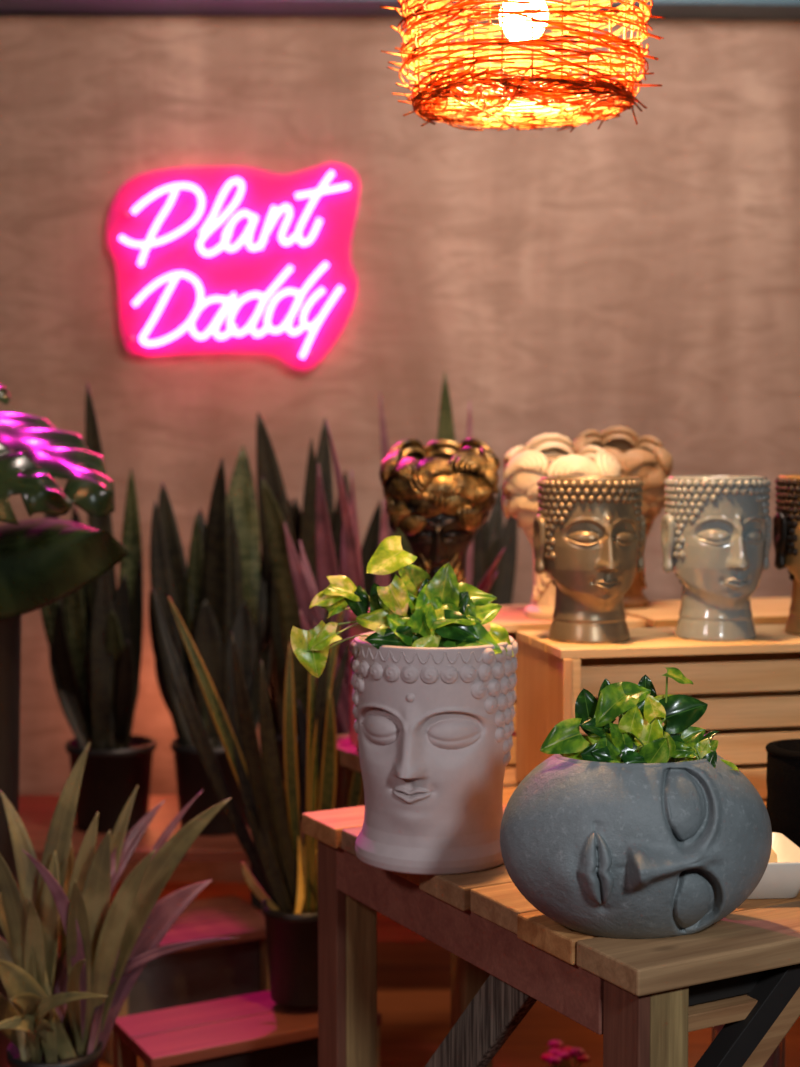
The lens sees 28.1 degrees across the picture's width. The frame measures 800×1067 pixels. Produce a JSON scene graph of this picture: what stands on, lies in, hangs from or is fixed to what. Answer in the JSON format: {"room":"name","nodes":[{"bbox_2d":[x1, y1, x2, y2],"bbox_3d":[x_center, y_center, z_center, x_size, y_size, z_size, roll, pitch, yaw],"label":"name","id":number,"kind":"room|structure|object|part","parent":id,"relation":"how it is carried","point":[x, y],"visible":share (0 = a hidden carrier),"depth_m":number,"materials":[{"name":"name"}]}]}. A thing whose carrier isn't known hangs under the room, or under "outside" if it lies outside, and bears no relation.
{"room":"plant shop","nodes":[
{"label":"plant shop","id":0,"kind":"room"},
{"bbox_2d":[0,16,799,881],"bbox_3d":[0.000,-0.245,5.054,9.000,2.700,0.120,0,3,0],"label":"wall","id":1,"kind":"structure","parent":0,"point":[643,278],"depth_m":4.96,"materials":[{"name":"beige paint"}]},
{"bbox_2d":[119,170,349,358],"bbox_3d":[-0.511,-0.822,4.929,0.777,0.637,0.065,0,3,0],"label":"sign","id":2,"kind":"object","parent":1,"relation":"attached to","point":[274,213],"visible":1,"depth_m":4.90,"materials":[{"name":"pink"}]},
{"bbox_2d":[0,0,799,19],"bbox_3d":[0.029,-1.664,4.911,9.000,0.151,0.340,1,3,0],"label":"ceiling","id":3,"kind":"structure","parent":1,"relation":"attached to","point":[669,9],"depth_m":4.83,"materials":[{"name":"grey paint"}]},
{"bbox_2d":[17,882,799,1066],"bbox_3d":[0.000,1.360,1.582,9.000,0.100,8.000,0,3,0],"label":"floor","id":4,"kind":"structure","parent":0,"point":[414,972],"depth_m":3.88,"materials":[{"name":"brown wood"}]},
{"bbox_2d":[0,385,128,1066],"bbox_3d":[-0.876,0.440,3.297,0.645,1.537,0.441,2,4,37],"label":"leaf plant","id":5,"kind":"object","parent":4,"relation":"on","point":[44,561],"visible":1,"depth_m":3.19,"materials":[{"name":"green plant"}]},
{"bbox_3d":[-0.953,0.646,3.343,0.340,1.120,0.340,0,3,0],"label":"tall pot","id":6,"kind":"part","parent":5,"relation":"part of","materials":[{"name":"black plastic"}]},
{"bbox_2d":[0,742,239,1066],"bbox_3d":[-0.538,0.812,2.918,0.486,0.838,0.371,0,3,0],"label":"plant","id":7,"kind":"object","parent":4,"relation":"on","point":[62,1011],"visible":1,"depth_m":2.93,"materials":[{"name":"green plant"}]},
{"bbox_3d":[-0.639,1.088,2.969,0.173,0.281,0.173,0,3,0],"label":"pot","id":8,"kind":"part","parent":7,"relation":"part of","materials":[{"name":"black plastic"}]},
{"bbox_2d":[19,795,302,991],"bbox_3d":[-0.350,0.958,4.263,2.100,0.390,0.620,0,3,0],"label":"bench","id":9,"kind":"object","parent":4,"relation":"on","point":[36,812],"visible":0.02,"depth_m":4.07,"materials":[{"name":"red wood"}]},
{"bbox_2d":[40,383,156,832],"bbox_3d":[-0.797,0.183,4.254,0.317,1.156,0.407,0,3,0],"label":"snake plant","id":10,"kind":"object","parent":9,"relation":"on","point":[94,633],"visible":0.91,"depth_m":4.15,"materials":[{"name":"green plant"}]},
{"bbox_3d":[-0.756,0.655,4.195,0.235,0.220,0.235,0,3,0],"label":"pot","id":11,"kind":"part","parent":10,"relation":"part of","materials":[{"name":"black plastic"}]},
{"bbox_2d":[149,445,270,835],"bbox_3d":[-0.501,0.265,4.223,0.330,0.996,0.384,0,3,0],"label":"snake plant","id":12,"kind":"object","parent":9,"relation":"on","point":[221,591],"visible":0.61,"depth_m":4.14,"materials":[{"name":"green plant"}]},
{"bbox_3d":[-0.483,0.652,4.165,0.224,0.230,0.224,0,3,0],"label":"pot","id":13,"kind":"part","parent":12,"relation":"part of","materials":[{"name":"black plastic"}]},
{"bbox_2d":[256,412,380,820],"bbox_3d":[-0.217,0.218,4.300,0.334,1.082,0.599,0,3,0],"label":"snake plant","id":14,"kind":"object","parent":9,"relation":"on","point":[274,508],"visible":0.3,"depth_m":4.23,"materials":[{"name":"green plant"}]},
{"bbox_3d":[-0.267,0.643,4.325,0.224,0.230,0.224,0,3,0],"label":"pot","id":15,"kind":"part","parent":14,"relation":"part of","materials":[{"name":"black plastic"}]},
{"bbox_2d":[283,420,504,734],"bbox_3d":[0.017,0.269,3.652,0.527,1.055,0.238,1,4,23],"label":"plant","id":16,"kind":"object","parent":9,"relation":"on","point":[305,586],"visible":0.24,"depth_m":3.68,"materials":[{"name":"purple plant"}]},
{"bbox_2d":[379,372,517,604],"bbox_3d":[0.135,0.159,4.402,0.378,1.188,0.415,0,3,0],"label":"snake plant","id":17,"kind":"object","parent":9,"relation":"on","point":[493,536],"visible":0.08,"depth_m":4.33,"materials":[{"name":"green plant"}]},
{"bbox_2d":[106,895,269,1064],"bbox_3d":[-0.528,1.050,3.800,0.420,0.260,0.296,-2,4,-28],"label":"plant stand","id":18,"kind":"object","parent":4,"relation":"on","point":[222,969],"visible":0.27,"depth_m":3.73,"materials":[{"name":"red wood"}]},
{"bbox_3d":[-0.638,1.073,3.605,0.040,0.236,0.040,-2,4,-28],"label":"leg","id":19,"kind":"part","parent":18,"relation":"part of","materials":[{"name":"brown wood"}]},
{"bbox_3d":[-0.485,1.055,3.721,0.340,0.208,0.012,-2,4,-28],"label":"panel","id":20,"kind":"part","parent":18,"relation":"part of","materials":[{"name":"brown wood"}]},
{"bbox_3d":[-0.304,1.063,3.786,0.040,0.236,0.040,-2,4,-28],"label":"leg","id":21,"kind":"part","parent":18,"relation":"part of","materials":[{"name":"brown wood"}]},
{"bbox_2d":[112,990,381,1066],"bbox_3d":[-0.315,1.101,3.299,0.500,0.217,0.246,-2,4,-28],"label":"plant stand","id":22,"kind":"object","parent":4,"relation":"on","point":[247,1030],"visible":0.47,"depth_m":3.23,"materials":[{"name":"red wood"}]},
{"bbox_3d":[-0.562,1.115,3.273,0.040,0.193,0.040,-2,4,-28],"label":"leg","id":23,"kind":"part","parent":22,"relation":"part of","materials":[{"name":"brown wood"}]},
{"bbox_3d":[-0.284,1.104,3.242,0.420,0.173,0.012,-2,4,-28],"label":"panel","id":24,"kind":"part","parent":22,"relation":"part of","materials":[{"name":"paint"}]},
{"bbox_2d":[152,582,362,1006],"bbox_3d":[-0.295,0.532,3.327,0.448,0.877,0.167,0,3,0],"label":"snake plant","id":25,"kind":"object","parent":22,"relation":"on","point":[285,862],"visible":0.79,"depth_m":3.33,"materials":[{"name":"green plant"}]},
{"bbox_3d":[-0.205,0.870,3.346,0.167,0.200,0.167,0,3,0],"label":"pot","id":26,"kind":"part","parent":25,"relation":"part of","materials":[{"name":"black plastic"}]},
{"bbox_3d":[-0.067,1.111,3.326,0.040,0.193,0.040,-2,4,-28],"label":"leg","id":27,"kind":"part","parent":22,"relation":"part of","materials":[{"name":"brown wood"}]},
{"bbox_2d":[335,733,519,1066],"bbox_3d":[0.562,0.815,3.547,1.400,0.760,0.597,-2,4,-28],"label":"table","id":28,"kind":"object","parent":4,"relation":"on","point":[467,979],"visible":0.09,"depth_m":3.04,"materials":[{"name":"brown wood"}]},
{"bbox_3d":[-0.103,0.836,3.472,0.060,0.726,0.060,-2,4,-28],"label":"leg","id":29,"kind":"part","parent":28,"relation":"part of","materials":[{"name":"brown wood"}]},
{"bbox_3d":[0.136,0.862,3.033,0.060,0.726,0.060,-2,4,-28],"label":"leg","id":30,"kind":"part","parent":28,"relation":"part of","materials":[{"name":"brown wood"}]},
{"bbox_2d":[349,604,645,764],"bbox_3d":[0.189,0.307,3.281,0.526,0.284,0.360,-1,3,-14],"label":"wooden crate","id":31,"kind":"object","parent":28,"relation":"on","point":[512,618],"visible":0.09,"depth_m":3.18,"materials":[{"name":"brown wood"}]},
{"bbox_2d":[379,438,499,582],"bbox_3d":[0.080,-0.011,3.203,0.242,0.360,0.240,-2,4,-34],"label":"planter","id":32,"kind":"object","parent":31,"relation":"on","point":[439,494],"visible":0.79,"depth_m":3.12,"materials":[{"name":"gold metal"}]},
{"bbox_3d":[0.080,0.017,3.206,0.180,0.304,0.191,0,3,4],"label":"head pot","id":33,"kind":"part","parent":32,"relation":"part of","materials":[{"name":"brown metal"}]},
{"bbox_2d":[502,433,620,619],"bbox_3d":[0.321,-0.018,3.233,0.240,0.370,0.259,0,3,-8],"label":"planter","id":34,"kind":"object","parent":31,"relation":"on","point":[546,454],"visible":0.31,"depth_m":3.17,"materials":[{"name":"ceramic"}]},
{"bbox_3d":[0.324,0.016,3.231,0.187,0.304,0.198,0,3,-8],"label":"head pot","id":35,"kind":"part","parent":34,"relation":"part of","materials":[{"name":"beige ceramic"}]},
{"bbox_2d":[624,597,790,627],"bbox_3d":[0.719,0.299,3.421,0.526,0.284,0.360,-1,3,-14],"label":"wooden crate","id":36,"kind":"object","parent":28,"relation":"on","point":[765,611],"visible":0.04,"depth_m":3.33,"materials":[{"name":"brown wood"}]},
{"bbox_2d":[569,426,672,608],"bbox_3d":[0.467,-0.037,3.433,0.222,0.386,0.231,-1,4,-20],"label":"planter","id":37,"kind":"object","parent":36,"relation":"on","point":[644,457],"visible":0.35,"depth_m":3.38,"materials":[{"name":"ceramic"}]},
{"bbox_3d":[0.470,-0.008,3.430,0.172,0.328,0.182,-1,4,-20],"label":"head pot","id":38,"kind":"part","parent":37,"relation":"part of","materials":[{"name":"beige ceramic"}]},
{"bbox_2d":[302,767,799,1066],"bbox_3d":[0.632,0.865,2.676,1.315,0.760,0.937,-2,4,-28],"label":"wooden table","id":39,"kind":"object","parent":4,"relation":"on","point":[741,972],"visible":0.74,"depth_m":2.15,"materials":[{"name":"brown wood"}]},
{"bbox_3d":[-0.082,0.877,2.765,0.060,0.726,0.075,-2,4,-28],"label":"leg","id":40,"kind":"part","parent":39,"relation":"part of","materials":[{"name":"brown wood"}]},
{"bbox_2d":[349,632,517,874],"bbox_3d":[0.052,0.328,2.463,0.258,0.338,0.258,-2,4,-34],"label":"planter","id":41,"kind":"object","parent":39,"relation":"on","point":[434,726],"visible":0.97,"depth_m":2.36,"materials":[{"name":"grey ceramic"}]},
{"bbox_2d":[291,536,513,677],"bbox_3d":[0.003,0.108,2.446,0.335,0.212,0.222,0,3,0],"label":"pothos plant","id":42,"kind":"object","parent":41,"relation":"in","point":[415,610],"visible":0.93,"depth_m":2.39,"materials":[{"name":"green plant"}]},
{"bbox_3d":[-0.039,0.165,2.428,0.201,0.066,0.003,-1,3,-15],"label":"stem","id":43,"kind":"part","parent":42,"relation":"part of","materials":[{"name":"green plant"}]},
{"bbox_3d":[-0.046,0.165,2.435,0.002,0.064,0.143,3,5,44],"label":"stem","id":44,"kind":"part","parent":42,"relation":"part of","materials":[{"name":"green plant"}]},
{"bbox_3d":[-0.052,0.175,2.417,0.142,0.046,0.003,0,3,0],"label":"stem","id":45,"kind":"part","parent":42,"relation":"part of","materials":[{"name":"green plant"}]},
{"bbox_2d":[500,750,771,938],"bbox_3d":[0.310,0.403,2.105,0.326,0.230,0.274,-2,4,-36],"label":"planter","id":46,"kind":"object","parent":39,"relation":"on","point":[671,848],"visible":0.93,"depth_m":2.02,"materials":[{"name":"grey concrete"}]},
{"bbox_2d":[540,667,738,771],"bbox_3d":[0.309,0.254,2.100,0.256,0.160,0.134,0,3,-8],"label":"pothos plant","id":47,"kind":"object","parent":46,"relation":"in","point":[639,735],"visible":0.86,"depth_m":2.07,"materials":[{"name":"green plant"}]},
{"bbox_3d":[0.345,0.252,2.079,0.003,0.142,0.007,-2,4,-25],"label":"stem","id":48,"kind":"part","parent":47,"relation":"part of","materials":[{"name":"green plant"}]},
{"bbox_3d":[0.381,0.298,2.088,0.034,0.048,0.003,3,4,40],"label":"stem","id":49,"kind":"part","parent":47,"relation":"part of","materials":[{"name":"green plant"}]},
{"bbox_2d":[516,624,799,798],"bbox_3d":[0.551,0.328,2.930,0.626,0.284,0.290,-1,3,-12],"label":"wooden crate","id":50,"kind":"object","parent":39,"relation":"on","point":[750,689],"visible":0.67,"depth_m":2.82,"materials":[{"name":"brown wood"}]},
{"bbox_3d":[0.299,0.346,2.744,0.016,0.266,0.022,-1,3,-12],"label":"corner post","id":51,"kind":"part","parent":50,"relation":"part of","materials":[{"name":"brown wood"}]},
{"bbox_2d":[533,476,645,643],"bbox_3d":[0.339,0.044,2.857,0.190,0.290,0.192,1,4,20],"label":"planter","id":52,"kind":"object","parent":50,"relation":"on","point":[589,532],"visible":1,"depth_m":2.79,"materials":[{"name":"brown metal"}]},
{"bbox_2d":[661,475,771,641],"bbox_3d":[0.572,0.042,2.892,0.192,0.290,0.190,3,4,42],"label":"planter","id":53,"kind":"object","parent":50,"relation":"on","point":[716,530],"visible":1,"depth_m":2.82,"materials":[{"name":"grey ceramic"}]},
{"bbox_2d":[773,475,799,634],"bbox_3d":[0.788,0.038,2.957,0.190,0.290,0.192,1,4,20],"label":"planter","id":54,"kind":"object","parent":50,"relation":"on","point":[786,522],"visible":1,"depth_m":2.92,"materials":[{"name":"ceramic"}]},
{"bbox_3d":[0.317,0.920,2.031,0.060,0.726,0.075,-2,4,-28],"label":"leg","id":55,"kind":"part","parent":39,"relation":"part of","materials":[{"name":"brown wood"}]},
{"bbox_3d":[0.832,0.605,2.300,1.130,0.022,0.040,-2,4,-28],"label":"rail","id":56,"kind":"part","parent":39,"relation":"part of","materials":[{"name":"brown wood"}]},
{"bbox_2d":[747,832,799,898],"bbox_3d":[0.487,0.478,2.294,0.172,0.057,0.172,0,3,-4],"label":"square dish","id":57,"kind":"object","parent":39,"relation":"on","point":[780,879],"visible":0.27,"depth_m":2.23,"materials":[{"name":"white ceramic"}]},
{"bbox_2d":[769,848,776,861],"bbox_3d":[0.519,0.474,2.282,0.042,0.054,0.042,0,3,0],"label":"candle","id":58,"kind":"object","parent":57,"relation":"in","point":[773,856],"visible":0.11,"depth_m":2.27,"materials":[{"name":"wax"}]},
{"bbox_2d":[765,739,799,846],"bbox_3d":[0.646,0.414,2.529,0.136,0.158,0.136,0,3,0],"label":"pot","id":59,"kind":"object","parent":39,"relation":"on","point":[783,756],"visible":0.88,"depth_m":2.49,"materials":[{"name":"plastic"}]},
{"bbox_2d":[541,1040,589,1066],"bbox_3d":[0.344,1.141,3.372,0.117,0.128,0.112,0,3,0],"label":"flowering plant","id":60,"kind":"object","parent":4,"relation":"on","point":[555,1056],"visible":1,"depth_m":3.36,"materials":[{"name":"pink plant"}]},
{"bbox_2d":[712,1024,784,1066],"bbox_3d":[0.655,1.068,3.018,0.135,0.315,0.137,0,3,0],"label":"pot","id":61,"kind":"object","parent":4,"relation":"on","point":[774,1060],"visible":0.1,"depth_m":2.98,"materials":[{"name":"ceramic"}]},
{"bbox_2d":[380,0,664,131],"bbox_3d":[0.191,-1.044,2.495,0.445,0.787,0.440,1,3,11],"label":"pendant lamp","id":62,"kind":"object","parent":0,"point":[523,22],"visible":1,"depth_m":2.43,"materials":[{"name":"orange wicker"}]},
{"bbox_3d":[0.194,-0.821,2.506,0.076,0.102,0.076,0,3,0],"label":"bulb","id":63,"kind":"part","parent":62,"relation":"part of","materials":[{"name":"white glass"}]}
]}

